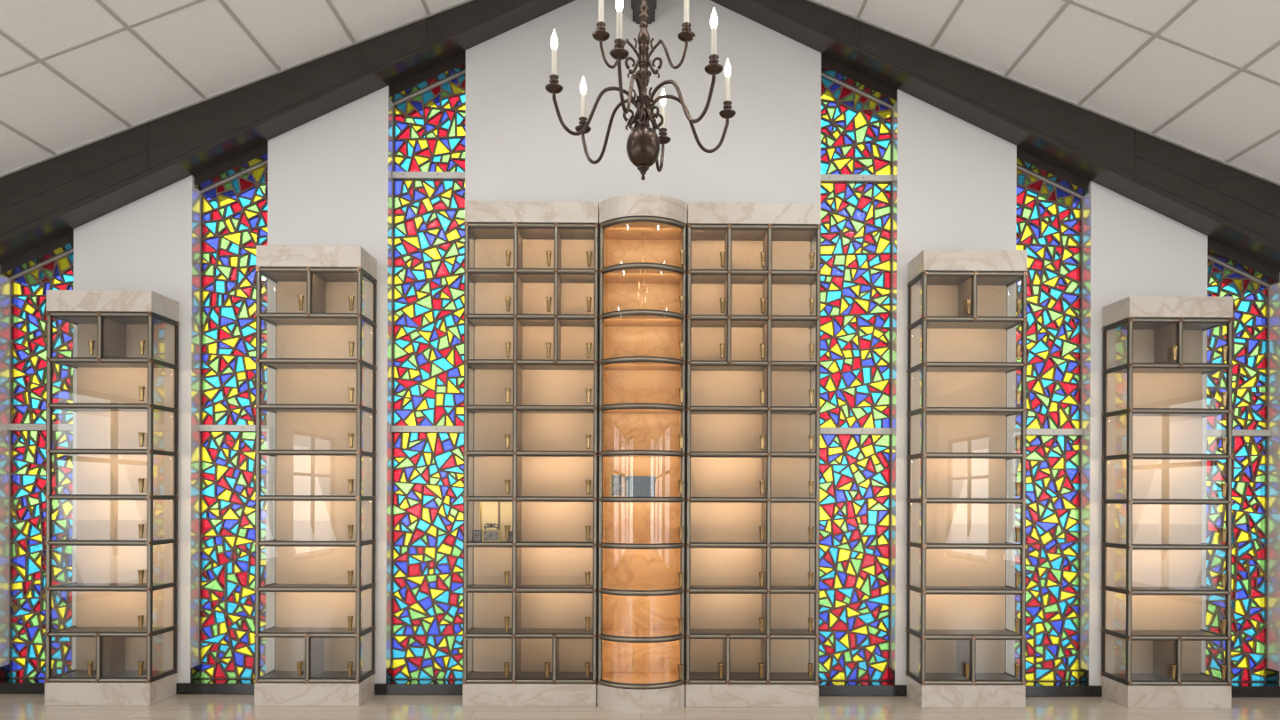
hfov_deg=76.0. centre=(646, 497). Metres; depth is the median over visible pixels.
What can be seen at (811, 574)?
bud vase
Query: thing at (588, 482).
bud vase
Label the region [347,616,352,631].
bud vase
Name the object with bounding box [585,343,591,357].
bud vase
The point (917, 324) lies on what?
shelf
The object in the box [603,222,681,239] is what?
shelf
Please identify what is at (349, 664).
bud vase
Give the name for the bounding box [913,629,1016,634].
shelf
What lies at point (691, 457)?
shelf
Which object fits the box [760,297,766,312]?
bud vase
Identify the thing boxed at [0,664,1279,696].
baseboard
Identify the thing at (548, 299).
bud vase
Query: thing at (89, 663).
bud vase
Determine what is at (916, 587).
shelf
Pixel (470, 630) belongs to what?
shelf
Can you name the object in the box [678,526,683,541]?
bud vase
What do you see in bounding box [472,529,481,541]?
picture frame
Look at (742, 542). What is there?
shelf
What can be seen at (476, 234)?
shelf
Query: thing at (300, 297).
bud vase
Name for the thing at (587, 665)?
bud vase
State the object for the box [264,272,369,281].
shelf
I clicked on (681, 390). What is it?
bud vase
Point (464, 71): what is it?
trim
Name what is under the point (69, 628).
shelf
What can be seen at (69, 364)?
shelf
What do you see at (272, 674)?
shelf
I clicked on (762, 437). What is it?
bud vase
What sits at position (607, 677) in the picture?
shelf
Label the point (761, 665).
bud vase
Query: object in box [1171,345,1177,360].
bud vase
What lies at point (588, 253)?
bud vase
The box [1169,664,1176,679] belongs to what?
bud vase
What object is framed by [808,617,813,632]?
bud vase
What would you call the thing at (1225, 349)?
bud vase
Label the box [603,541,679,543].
shelf
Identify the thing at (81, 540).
shelf
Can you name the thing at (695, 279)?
shelf
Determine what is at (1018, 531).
bud vase
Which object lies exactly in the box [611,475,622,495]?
photograph
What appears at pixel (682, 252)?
bud vase
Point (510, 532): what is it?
picture frame
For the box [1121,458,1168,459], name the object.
shelf
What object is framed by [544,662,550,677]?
bud vase
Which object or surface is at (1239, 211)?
ceiling beam
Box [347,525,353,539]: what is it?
bud vase
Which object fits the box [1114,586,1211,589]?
shelf
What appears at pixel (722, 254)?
bud vase
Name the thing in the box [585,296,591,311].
bud vase
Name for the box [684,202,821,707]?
tall cabinet
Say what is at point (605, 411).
shelf
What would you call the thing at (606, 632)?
shelf
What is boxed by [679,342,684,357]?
bud vase
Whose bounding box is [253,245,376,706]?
display cabinet
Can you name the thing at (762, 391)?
bud vase
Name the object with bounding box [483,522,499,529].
scroll ornament
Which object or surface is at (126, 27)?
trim
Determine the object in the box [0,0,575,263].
ceiling beam
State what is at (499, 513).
display board
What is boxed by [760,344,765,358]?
bud vase
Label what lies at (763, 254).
bud vase
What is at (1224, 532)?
bud vase
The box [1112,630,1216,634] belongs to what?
shelf
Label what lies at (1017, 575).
bud vase
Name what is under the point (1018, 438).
bud vase
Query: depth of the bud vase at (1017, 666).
6.14 m
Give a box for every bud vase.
[86,661,93,676]
[88,340,94,354]
[136,661,143,676]
[137,478,144,492]
[137,524,144,538]
[137,569,143,584]
[137,615,143,630]
[138,340,144,355]
[138,386,144,400]
[138,432,144,447]
[296,661,302,676]
[297,295,303,310]
[346,662,352,677]
[347,479,353,493]
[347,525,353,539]
[347,570,353,584]
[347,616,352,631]
[348,295,354,311]
[348,341,354,356]
[348,387,354,401]
[348,432,353,447]
[504,296,511,311]
[504,342,511,357]
[504,388,510,402]
[504,433,510,448]
[504,480,510,494]
[504,525,510,539]
[504,571,510,585]
[504,616,509,631]
[504,662,509,677]
[505,250,511,265]
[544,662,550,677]
[545,250,551,265]
[545,296,551,311]
[545,342,551,357]
[584,526,591,540]
[584,571,591,585]
[584,616,590,631]
[584,662,590,677]
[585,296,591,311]
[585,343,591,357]
[585,388,591,403]
[585,434,591,448]
[585,480,591,494]
[586,250,591,266]
[677,618,683,632]
[677,664,683,679]
[678,434,684,448]
[678,480,684,495]
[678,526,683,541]
[678,572,683,586]
[679,249,685,264]
[679,296,684,311]
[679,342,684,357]
[679,388,684,402]
[718,663,723,678]
[719,343,725,358]
[720,251,725,267]
[720,297,725,312]
[758,663,764,678]
[759,480,765,495]
[759,526,764,541]
[759,572,764,586]
[759,617,764,631]
[760,252,766,267]
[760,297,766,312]
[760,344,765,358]
[760,389,765,404]
[760,435,765,449]
[807,663,813,678]
[808,252,815,267]
[808,297,815,312]
[808,344,814,359]
[808,389,814,404]
[808,435,814,449]
[808,480,814,495]
[808,527,814,541]
[808,572,813,586]
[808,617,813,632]
[964,664,970,679]
[965,298,971,313]
[1014,573,1020,587]
[1014,618,1020,632]
[1014,664,1020,679]
[1015,344,1021,359]
[1015,391,1021,405]
[1015,436,1021,450]
[1015,481,1021,495]
[1015,528,1021,542]
[1016,299,1022,314]
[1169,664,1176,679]
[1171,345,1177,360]
[1220,482,1227,496]
[1220,528,1227,543]
[1220,573,1227,588]
[1220,618,1226,633]
[1220,664,1226,679]
[1221,345,1228,360]
[1221,392,1227,406]
[1221,437,1227,451]
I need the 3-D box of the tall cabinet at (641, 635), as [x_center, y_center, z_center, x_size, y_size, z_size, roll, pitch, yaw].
[-0.036,-0.324,6.235,0.655,3.782,0.536,0,0,0]
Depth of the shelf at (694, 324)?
6.33 m
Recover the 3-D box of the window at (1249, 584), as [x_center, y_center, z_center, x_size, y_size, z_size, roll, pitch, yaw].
[4.758,-0.244,6.665,0.590,3.485,0.067,0,0,0]
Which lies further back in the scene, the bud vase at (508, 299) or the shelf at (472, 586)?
the shelf at (472, 586)
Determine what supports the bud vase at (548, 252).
on the tall cabinet at (531, 360)
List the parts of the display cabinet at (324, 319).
frame post, rail, rail, rail, rail, rail, rail, post, frame rail, frame rail, frame rail, frame rail, frame rail, frame rail, frame post, frame rail, frame rail, frame rail, frame rail, frame post, marble crown, panel, frame post, rail, rail, rail, rail, rail, rail, rail, rail, rail, rail, post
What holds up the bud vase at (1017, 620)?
on the display cabinet at (958, 322)
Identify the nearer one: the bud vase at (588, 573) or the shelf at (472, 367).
the bud vase at (588, 573)
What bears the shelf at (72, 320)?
attached to the display cabinet at (124, 631)
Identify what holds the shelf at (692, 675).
attached to the tall cabinet at (753, 340)
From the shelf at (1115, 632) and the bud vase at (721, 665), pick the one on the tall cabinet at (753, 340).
the bud vase at (721, 665)
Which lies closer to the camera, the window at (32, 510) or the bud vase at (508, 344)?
the bud vase at (508, 344)
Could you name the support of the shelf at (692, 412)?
attached to the tall cabinet at (753, 340)
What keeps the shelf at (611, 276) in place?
attached to the tall cabinet at (641, 635)
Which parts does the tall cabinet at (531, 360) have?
frame post, glass, glass, glass, glass, glass, glass, glass, glass, glass, glass, post, glass door, frame post, glass door, frame rail, frame rail, frame rail, frame rail, frame rail, frame rail, frame rail, frame rail, frame rail, frame rail, frame rail, marble crown, frame post, frame post, frame post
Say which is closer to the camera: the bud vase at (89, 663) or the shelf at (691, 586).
the bud vase at (89, 663)
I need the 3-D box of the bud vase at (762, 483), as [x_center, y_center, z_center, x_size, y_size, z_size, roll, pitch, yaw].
[0.865,-0.072,6.136,0.043,0.106,0.043,0,0,44]
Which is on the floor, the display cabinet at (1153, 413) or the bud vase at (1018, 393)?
the display cabinet at (1153, 413)
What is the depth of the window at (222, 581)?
6.62 m
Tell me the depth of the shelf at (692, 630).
6.33 m
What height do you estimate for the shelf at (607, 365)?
0.016 m
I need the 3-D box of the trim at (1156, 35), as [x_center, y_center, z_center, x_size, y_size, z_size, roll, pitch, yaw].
[3.145,-3.091,1.139,6.077,2.345,10.340,0,0,0]
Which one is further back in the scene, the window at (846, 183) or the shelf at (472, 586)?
the window at (846, 183)
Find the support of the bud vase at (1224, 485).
on the display cabinet at (1153, 413)
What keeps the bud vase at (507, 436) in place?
on the tall cabinet at (531, 360)
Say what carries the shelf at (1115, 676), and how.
attached to the display cabinet at (1153, 413)
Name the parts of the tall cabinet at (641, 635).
frame post, panel, curved rail, curved rail, curved rail, curved rail, curved rail, curved rail, curved rail, curved rail, curved rail, curved rail, marble crown, curved rail, panel, frame post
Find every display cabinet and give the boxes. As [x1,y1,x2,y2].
[44,289,179,705]
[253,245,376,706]
[905,248,1027,708]
[1100,296,1233,708]
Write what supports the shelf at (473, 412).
attached to the tall cabinet at (531, 360)
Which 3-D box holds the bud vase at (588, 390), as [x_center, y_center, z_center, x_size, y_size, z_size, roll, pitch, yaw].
[-0.434,-0.761,6.128,0.043,0.106,0.043,0,0,-44]
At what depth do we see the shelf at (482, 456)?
6.41 m
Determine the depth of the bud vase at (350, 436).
6.11 m
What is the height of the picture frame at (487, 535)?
0.098 m
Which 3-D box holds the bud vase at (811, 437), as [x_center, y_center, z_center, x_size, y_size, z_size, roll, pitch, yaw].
[1.233,-0.412,6.138,0.043,0.106,0.043,0,0,-44]
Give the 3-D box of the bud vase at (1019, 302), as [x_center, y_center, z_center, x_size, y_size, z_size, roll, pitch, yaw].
[2.791,-1.431,6.148,0.043,0.106,0.043,0,0,44]
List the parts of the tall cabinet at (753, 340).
frame post, glass door, frame post, frame post, frame rail, frame rail, frame rail, frame rail, frame rail, frame rail, marble crown, frame rail, frame rail, frame rail, frame rail, frame rail, frame post, post, glass, glass, glass, glass, glass, glass, glass, glass, glass, glass, frame post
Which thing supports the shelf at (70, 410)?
attached to the display cabinet at (124, 631)
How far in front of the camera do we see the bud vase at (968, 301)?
6.13 m
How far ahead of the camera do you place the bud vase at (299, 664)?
6.10 m
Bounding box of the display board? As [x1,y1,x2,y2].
[479,502,511,541]
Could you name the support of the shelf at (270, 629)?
attached to the display cabinet at (324, 319)
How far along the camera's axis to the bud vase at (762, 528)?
6.12 m
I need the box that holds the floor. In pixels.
[0,693,1279,719]
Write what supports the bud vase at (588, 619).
on the tall cabinet at (531, 360)
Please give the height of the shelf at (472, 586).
0.018 m
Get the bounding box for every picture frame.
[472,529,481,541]
[481,529,500,541]
[506,531,511,541]
[608,472,624,496]
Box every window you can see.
[7,251,73,679]
[198,163,267,679]
[391,72,465,679]
[818,75,893,680]
[1014,168,1082,681]
[1205,258,1271,681]
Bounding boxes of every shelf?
[57,670,168,677]
[58,317,168,324]
[59,362,167,367]
[59,626,167,631]
[62,583,165,585]
[66,408,165,411]
[80,539,159,540]
[85,454,156,455]
[263,671,367,677]
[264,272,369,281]
[264,318,369,325]
[264,627,367,631]
[265,584,367,586]
[267,364,368,368]
[269,409,367,412]
[281,540,362,541]
[283,455,351,455]
[468,628,592,632]
[468,671,591,678]
[469,228,593,239]
[469,273,593,283]
[469,319,593,326]
[470,365,593,369]
[471,584,592,587]
[472,410,593,413]
[481,456,574,456]
[520,541,592,542]
[601,672,679,683]
[602,584,679,590]
[602,628,679,637]
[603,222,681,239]
[603,268,681,283]
[603,315,681,327]
[603,361,680,370]
[603,408,680,414]
[603,456,675,456]
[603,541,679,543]
[689,584,812,588]
[689,628,813,633]
[689,672,813,679]
[690,366,813,371]
[690,411,811,414]
[690,456,772,457]
[691,230,815,240]
[691,275,815,284]
[691,320,814,327]
[742,542,808,543]
[912,672,1017,679]
[913,276,1019,285]
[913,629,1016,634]
[914,321,1017,328]
[914,585,1015,589]
[915,367,1015,372]
[916,412,1012,415]
[919,457,970,458]
[1111,323,1221,329]
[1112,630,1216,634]
[1112,673,1219,679]
[1114,368,1218,373]
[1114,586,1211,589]
[1116,413,1213,415]
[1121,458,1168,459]
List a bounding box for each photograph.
[483,531,498,541]
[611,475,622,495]
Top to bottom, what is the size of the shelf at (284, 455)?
0.018 m
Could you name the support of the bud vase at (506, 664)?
on the tall cabinet at (531, 360)
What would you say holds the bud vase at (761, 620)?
on the tall cabinet at (753, 340)
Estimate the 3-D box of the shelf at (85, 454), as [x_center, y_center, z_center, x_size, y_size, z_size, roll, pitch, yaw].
[-4.091,-0.346,6.284,0.741,0.018,0.283,0,0,0]
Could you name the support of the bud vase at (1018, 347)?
on the display cabinet at (958, 322)
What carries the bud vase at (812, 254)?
on the tall cabinet at (753, 340)
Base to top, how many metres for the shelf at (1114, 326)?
0.018 m
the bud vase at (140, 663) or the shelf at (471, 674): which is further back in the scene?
the shelf at (471, 674)
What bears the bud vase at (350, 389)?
on the display cabinet at (324, 319)
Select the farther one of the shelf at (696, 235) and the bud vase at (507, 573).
the shelf at (696, 235)
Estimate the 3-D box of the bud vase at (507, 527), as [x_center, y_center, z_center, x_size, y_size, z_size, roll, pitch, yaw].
[-1.042,0.262,6.125,0.043,0.106,0.043,0,0,-44]
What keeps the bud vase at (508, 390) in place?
on the tall cabinet at (531, 360)
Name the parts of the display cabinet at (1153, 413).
post, rail, rail, rail, rail, rail, rail, rail, rail, rail, frame post, panel, marble crown, glass door, frame post, frame rail, frame rail, frame rail, frame rail, frame post, frame rail, frame rail, frame rail, frame rail, frame rail, rail, rail, rail, rail, rail, rail, frame post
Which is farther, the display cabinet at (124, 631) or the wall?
the wall
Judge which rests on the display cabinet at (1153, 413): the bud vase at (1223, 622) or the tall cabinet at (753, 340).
the bud vase at (1223, 622)
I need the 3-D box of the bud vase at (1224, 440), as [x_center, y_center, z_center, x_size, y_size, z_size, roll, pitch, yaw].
[4.340,-0.399,6.157,0.043,0.106,0.043,0,0,44]
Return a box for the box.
[624,475,655,496]
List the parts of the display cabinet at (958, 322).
post, rail, rail, rail, rail, rail, rail, rail, rail, rail, rail, frame post, panel, glass door, marble crown, frame rail, frame post, frame rail, frame rail, frame post, frame rail, frame rail, frame rail, frame rail, frame rail, frame rail, frame rail, glass door, glass door, post, rail, rail, rail, rail, rail, rail, frame post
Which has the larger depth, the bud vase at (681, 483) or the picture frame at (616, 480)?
the picture frame at (616, 480)
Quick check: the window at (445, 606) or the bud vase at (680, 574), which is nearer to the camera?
the bud vase at (680, 574)
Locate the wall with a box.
[0,0,1279,686]
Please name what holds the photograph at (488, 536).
attached to the picture frame at (487, 535)
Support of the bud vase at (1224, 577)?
on the display cabinet at (1153, 413)
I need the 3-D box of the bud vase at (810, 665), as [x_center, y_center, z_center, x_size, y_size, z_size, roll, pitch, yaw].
[1.226,1.296,6.138,0.043,0.106,0.043,0,0,-44]
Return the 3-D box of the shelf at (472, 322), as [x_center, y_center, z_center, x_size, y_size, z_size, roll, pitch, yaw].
[-0.866,-1.357,6.303,0.959,0.018,0.283,0,0,0]
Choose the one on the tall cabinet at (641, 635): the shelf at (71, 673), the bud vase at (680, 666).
the bud vase at (680, 666)
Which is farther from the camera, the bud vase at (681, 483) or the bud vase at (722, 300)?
the bud vase at (722, 300)
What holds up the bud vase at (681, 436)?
on the tall cabinet at (641, 635)
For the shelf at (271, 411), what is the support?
attached to the display cabinet at (324, 319)
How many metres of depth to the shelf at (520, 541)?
6.39 m
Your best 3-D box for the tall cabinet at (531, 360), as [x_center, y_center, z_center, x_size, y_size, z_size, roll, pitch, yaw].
[-0.871,-0.328,6.301,1.008,3.782,0.394,0,0,0]
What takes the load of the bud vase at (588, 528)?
on the tall cabinet at (531, 360)
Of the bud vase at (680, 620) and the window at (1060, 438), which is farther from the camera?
the window at (1060, 438)
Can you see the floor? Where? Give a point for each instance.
(12, 706)
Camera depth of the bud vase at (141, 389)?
6.10 m
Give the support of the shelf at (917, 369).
attached to the display cabinet at (958, 322)
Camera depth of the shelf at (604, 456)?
6.36 m
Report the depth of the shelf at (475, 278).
6.32 m
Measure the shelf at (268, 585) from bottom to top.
0.018 m
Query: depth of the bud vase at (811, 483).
6.13 m
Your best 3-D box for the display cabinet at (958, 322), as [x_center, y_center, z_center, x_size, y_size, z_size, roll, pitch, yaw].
[2.460,-0.143,6.321,0.797,3.440,0.394,0,0,0]
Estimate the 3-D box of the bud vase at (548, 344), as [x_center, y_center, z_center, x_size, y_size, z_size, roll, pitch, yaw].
[-0.734,-1.104,6.127,0.043,0.106,0.043,0,0,-44]
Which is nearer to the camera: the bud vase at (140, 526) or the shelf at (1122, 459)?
the bud vase at (140, 526)
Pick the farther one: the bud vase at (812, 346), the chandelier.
the bud vase at (812, 346)
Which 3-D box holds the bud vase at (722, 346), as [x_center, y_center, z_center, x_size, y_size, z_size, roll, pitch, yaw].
[0.566,-1.099,6.134,0.043,0.106,0.043,0,0,44]
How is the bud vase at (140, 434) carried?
on the display cabinet at (124, 631)
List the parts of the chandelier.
flame bulb, flame bulb, arm, arm, arm, flame bulb, arm, stem, stem, arm, flame bulb, arm, arm, arm, flame bulb, flame bulb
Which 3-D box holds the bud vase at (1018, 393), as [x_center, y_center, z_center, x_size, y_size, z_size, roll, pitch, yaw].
[2.788,-0.748,6.148,0.043,0.106,0.043,0,0,44]
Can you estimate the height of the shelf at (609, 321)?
0.016 m
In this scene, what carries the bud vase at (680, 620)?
on the tall cabinet at (641, 635)
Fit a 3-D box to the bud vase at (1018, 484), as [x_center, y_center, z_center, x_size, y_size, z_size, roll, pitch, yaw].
[2.785,-0.064,6.148,0.043,0.106,0.043,0,0,44]
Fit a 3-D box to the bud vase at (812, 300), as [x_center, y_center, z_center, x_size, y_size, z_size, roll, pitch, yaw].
[1.238,-1.437,6.138,0.043,0.106,0.043,0,0,-44]
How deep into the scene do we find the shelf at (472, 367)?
6.33 m
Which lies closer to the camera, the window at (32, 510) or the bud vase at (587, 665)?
the bud vase at (587, 665)
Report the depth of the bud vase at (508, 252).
6.11 m
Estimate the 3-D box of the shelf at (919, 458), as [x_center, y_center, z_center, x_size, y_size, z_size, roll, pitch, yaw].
[2.461,-0.318,6.323,0.741,0.018,0.283,0,0,0]
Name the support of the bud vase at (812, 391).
on the tall cabinet at (753, 340)
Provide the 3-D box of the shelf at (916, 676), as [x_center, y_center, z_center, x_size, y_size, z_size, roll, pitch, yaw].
[2.454,1.390,6.323,0.741,0.018,0.283,0,0,0]
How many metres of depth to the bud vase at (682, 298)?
6.07 m
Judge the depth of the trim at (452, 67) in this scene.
6.54 m
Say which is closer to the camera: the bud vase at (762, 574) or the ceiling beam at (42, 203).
the bud vase at (762, 574)
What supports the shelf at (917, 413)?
attached to the display cabinet at (958, 322)
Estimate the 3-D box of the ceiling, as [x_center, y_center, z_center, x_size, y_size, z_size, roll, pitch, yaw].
[0.004,-3.152,1.525,12.400,2.441,11.650,0,0,0]
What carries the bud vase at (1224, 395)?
on the display cabinet at (1153, 413)
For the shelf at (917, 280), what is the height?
0.018 m
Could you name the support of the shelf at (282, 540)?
attached to the display cabinet at (324, 319)
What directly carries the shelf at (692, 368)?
attached to the tall cabinet at (753, 340)
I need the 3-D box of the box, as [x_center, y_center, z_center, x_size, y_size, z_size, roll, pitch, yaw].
[-0.046,-0.079,6.177,0.228,0.167,0.150,0,0,0]
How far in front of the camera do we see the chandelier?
3.75 m
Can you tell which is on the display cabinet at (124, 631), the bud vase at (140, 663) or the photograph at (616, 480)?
the bud vase at (140, 663)
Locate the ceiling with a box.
[0,0,1279,183]
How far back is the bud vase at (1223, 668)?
6.15 m
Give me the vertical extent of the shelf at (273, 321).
0.018 m
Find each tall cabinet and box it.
[462,200,599,706]
[597,193,687,712]
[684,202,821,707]
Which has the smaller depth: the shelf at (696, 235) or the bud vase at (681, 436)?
the bud vase at (681, 436)
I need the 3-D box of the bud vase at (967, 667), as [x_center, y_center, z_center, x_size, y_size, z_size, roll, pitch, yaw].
[2.403,1.301,6.145,0.043,0.106,0.043,0,0,44]
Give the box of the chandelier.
[544,0,735,180]
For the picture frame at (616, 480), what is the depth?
6.17 m
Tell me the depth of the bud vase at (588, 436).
6.12 m
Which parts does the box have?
lid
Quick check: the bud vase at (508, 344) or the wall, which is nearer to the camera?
the bud vase at (508, 344)
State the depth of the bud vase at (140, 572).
6.10 m
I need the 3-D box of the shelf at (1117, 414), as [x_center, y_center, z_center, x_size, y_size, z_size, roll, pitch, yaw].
[4.015,-0.653,6.332,0.741,0.018,0.283,0,0,0]
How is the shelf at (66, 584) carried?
attached to the display cabinet at (124, 631)
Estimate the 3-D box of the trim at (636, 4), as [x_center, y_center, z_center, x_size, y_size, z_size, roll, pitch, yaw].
[0.010,-4.025,1.228,0.200,0.534,10.555,0,0,0]
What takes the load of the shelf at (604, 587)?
attached to the tall cabinet at (641, 635)
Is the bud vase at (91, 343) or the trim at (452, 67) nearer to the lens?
the bud vase at (91, 343)
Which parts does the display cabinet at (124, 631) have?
frame post, rail, rail, rail, rail, rail, rail, rail, frame rail, frame rail, frame rail, frame rail, frame rail, frame rail, frame rail, frame rail, frame post, frame rail, frame post, marble crown, panel, frame post, rail, rail, rail, rail, rail, rail, rail, rail, rail, post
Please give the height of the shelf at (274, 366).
0.018 m
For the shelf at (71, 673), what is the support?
attached to the display cabinet at (124, 631)
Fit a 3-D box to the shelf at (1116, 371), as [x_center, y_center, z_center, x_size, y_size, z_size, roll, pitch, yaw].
[4.017,-0.995,6.332,0.741,0.018,0.283,0,0,0]
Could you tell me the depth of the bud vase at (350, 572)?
6.11 m
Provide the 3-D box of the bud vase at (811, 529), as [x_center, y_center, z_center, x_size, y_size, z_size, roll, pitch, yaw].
[1.230,0.271,6.138,0.043,0.106,0.043,0,0,-44]
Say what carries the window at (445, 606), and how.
in the wall
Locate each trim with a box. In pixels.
[0,0,472,177]
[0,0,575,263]
[0,52,1279,287]
[8,70,1270,287]
[631,0,656,23]
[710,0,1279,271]
[807,0,1279,185]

